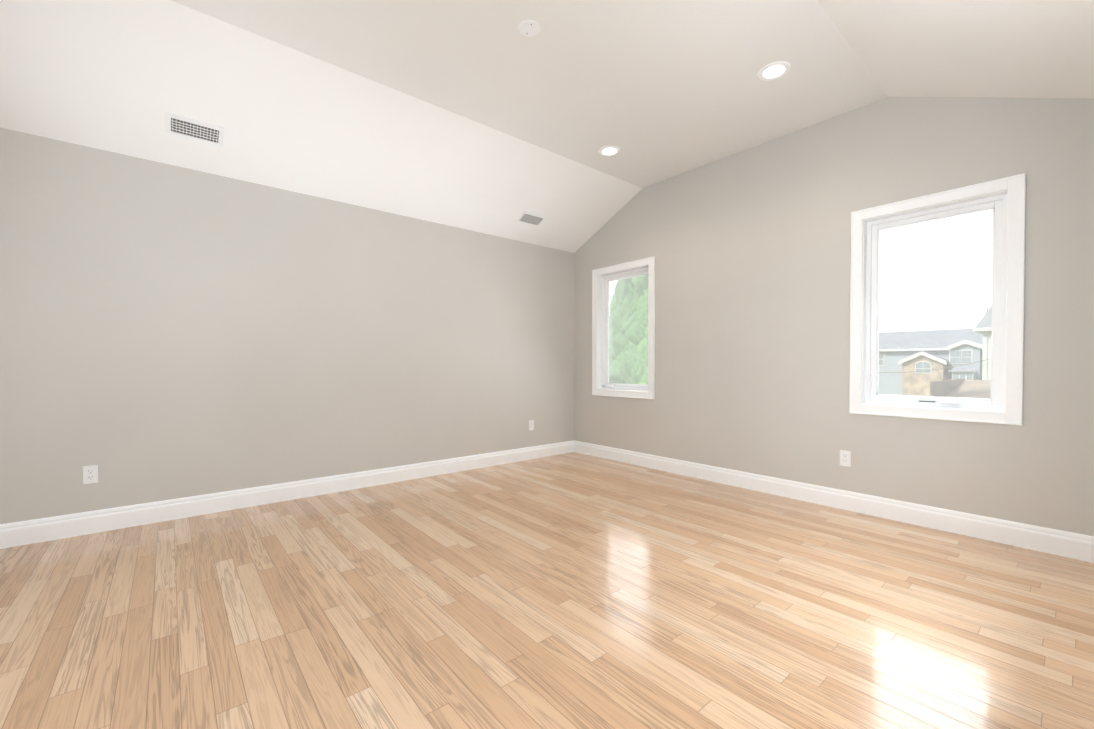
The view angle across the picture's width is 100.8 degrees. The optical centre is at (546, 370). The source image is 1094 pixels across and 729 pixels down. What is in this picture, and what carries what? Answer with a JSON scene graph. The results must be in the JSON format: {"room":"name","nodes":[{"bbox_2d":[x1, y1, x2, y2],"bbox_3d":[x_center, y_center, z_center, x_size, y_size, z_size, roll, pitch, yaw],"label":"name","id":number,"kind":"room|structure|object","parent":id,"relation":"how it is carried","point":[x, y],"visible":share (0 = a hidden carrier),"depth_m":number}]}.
{"room":"empty room","nodes":[
{"label":"empty room","id":0,"kind":"room"},
{"bbox_2d":[0,128,573,523],"bbox_3d":[-1.748,-0.330,3.921,5.620,2.690,0.160,-1,1,-40],"label":"wall","id":1,"kind":"structure","parent":0,"point":[168,332],"depth_m":3.36},
{"bbox_2d":[83,465,98,484],"bbox_3d":[-2.890,0.657,2.867,0.070,0.115,0.008,-1,1,-40],"label":"electrical outlet","id":2,"kind":"object","parent":1,"relation":"attached to","point":[90,474],"visible":1,"depth_m":2.86},
{"bbox_2d":[0,440,573,548],"bbox_3d":[-1.692,0.946,3.869,5.300,0.140,0.016,-1,1,-40],"label":"baseboard","id":3,"kind":"structure","parent":1,"relation":"attached to","point":[20,533],"depth_m":3.35},
{"bbox_2d":[529,420,533,430],"bbox_3d":[-0.176,0.617,5.139,0.070,0.115,0.008,-1,1,-40],"label":"electrical outlet","id":4,"kind":"object","parent":1,"relation":"attached to","point":[531,424],"visible":1,"depth_m":5.13},
{"bbox_2d":[0,452,1093,728],"bbox_3d":[-0.352,1.096,2.271,5.620,0.120,4.510,-1,1,-40],"label":"floor","id":5,"kind":"structure","parent":0,"point":[572,590],"depth_m":1.92},
{"bbox_2d":[0,0,1093,252],"bbox_3d":[-0.352,-1.677,2.236,5.620,0.694,4.510,-1,1,-40],"label":"ceiling","id":6,"kind":"structure","parent":0,"point":[482,116],"depth_m":2.77},
{"bbox_2d":[166,112,223,147],"bbox_3d":[-2.280,-1.556,2.935,0.295,0.010,0.170,-1,-24,-40],"label":"ceiling vent","id":7,"kind":"object","parent":6,"relation":"in","point":[198,131],"visible":1,"depth_m":2.93},
{"bbox_2d":[518,20,539,36],"bbox_3d":[-0.098,-1.884,2.491,0.124,0.006,0.124,-1,1,-40],"label":"cover plate","id":8,"kind":"object","parent":6,"relation":"attached to","point":[529,28],"visible":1,"depth_m":2.49},
{"bbox_2d":[516,211,546,227],"bbox_3d":[-0.163,-1.576,4.715,0.295,0.010,0.170,-1,-24,-40],"label":"ceiling vent","id":9,"kind":"object","parent":6,"relation":"in","point":[531,219],"visible":1,"depth_m":4.71},
{"bbox_2d":[598,146,619,155],"bbox_3d":[0.540,-1.901,3.918,0.190,0.008,0.190,-1,1,-40],"label":"recessed light","id":10,"kind":"object","parent":6,"relation":"in","point":[608,150],"visible":1,"depth_m":3.90},
{"bbox_2d":[757,61,790,80],"bbox_3d":[1.431,-1.887,2.854,0.190,0.008,0.190,-1,1,-40],"label":"recessed light","id":11,"kind":"object","parent":6,"relation":"in","point":[774,70],"visible":1,"depth_m":2.84},
{"bbox_2d":[574,97,1093,535],"bbox_3d":[1.741,-0.446,4.005,0.160,2.920,4.190,-1,1,-40],"label":"wall","id":12,"kind":"structure","parent":0,"point":[749,249],"depth_m":3.39},
{"bbox_2d":[592,256,654,398],"bbox_3d":[0.875,-0.444,5.014,0.181,1.462,0.872,-1,1,-40],"label":"window","id":13,"kind":"structure","parent":12,"relation":"in","point":[602,278],"depth_m":5.12},
{"bbox_2d":[574,440,1093,562],"bbox_3d":[1.674,0.945,3.966,0.016,0.140,4.190,-1,1,-40],"label":"baseboard","id":14,"kind":"structure","parent":12,"relation":"attached to","point":[1077,546],"depth_m":3.16},
{"bbox_2d":[840,450,850,466],"bbox_3d":[2.200,0.645,3.340,0.008,0.115,0.070,-1,1,-40],"label":"outlet","id":15,"kind":"object","parent":12,"relation":"attached to","point":[845,458],"visible":1,"depth_m":3.33},
{"bbox_2d":[849,173,1025,425],"bbox_3d":[2.551,-0.418,3.014,0.181,1.462,0.872,-1,1,-40],"label":"window","id":16,"kind":"structure","parent":12,"relation":"in","point":[1004,199],"depth_m":2.90},
{"label":"outside","id":17,"kind":"structure","parent":0,"visible":0},
{"bbox_3d":[29.031,3.891,49.224,140.000,0.300,150.000,-1,1,-40],"label":"ground","id":18,"kind":"structure","parent":17,"visible":0},
{"bbox_2d":[609,275,647,384],"bbox_3d":[3.106,-1.355,12.595,8.256,13.142,8.726,-1,1,-40],"label":"tree","id":19,"kind":"object","parent":18,"relation":"on","point":[642,315],"depth_m":10.56},
{"bbox_2d":[878,328,982,395],"bbox_3d":[41.408,-0.584,55.883,13.400,8.480,20.600,-1,1,-40],"label":"house","id":20,"kind":"structure","parent":18,"relation":"on","point":[925,350],"depth_m":49.08},
{"bbox_2d":[930,378,990,397],"bbox_3d":[15.330,2.245,11.013,8.850,3.960,7.850,-1,1,-40],"label":"garage roof","id":21,"kind":"structure","parent":18,"relation":"on","point":[945,389],"depth_m":12.22},
{"bbox_2d":[972,293,991,322],"bbox_3d":[56.669,-3.030,55.765,6.324,13.376,6.644,-1,1,-40],"label":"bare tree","id":22,"kind":"object","parent":18,"relation":"on","point":[987,307],"depth_m":56.89},
{"bbox_2d":[973,306,991,379],"bbox_3d":[28.997,-1.433,25.058,9.780,10.960,6.780,-1,1,-40],"label":"house","id":23,"kind":"structure","parent":18,"relation":"on","point":[985,326],"depth_m":24.36},
{"bbox_2d":[878,359,989,372],"bbox_3d":[20.322,-0.362,26.675,9.232,0.959,0.040,1,1,38],"label":"cable","id":24,"kind":"object","parent":23,"relation":"attached to","point":[930,370],"depth_m":25.63}
]}

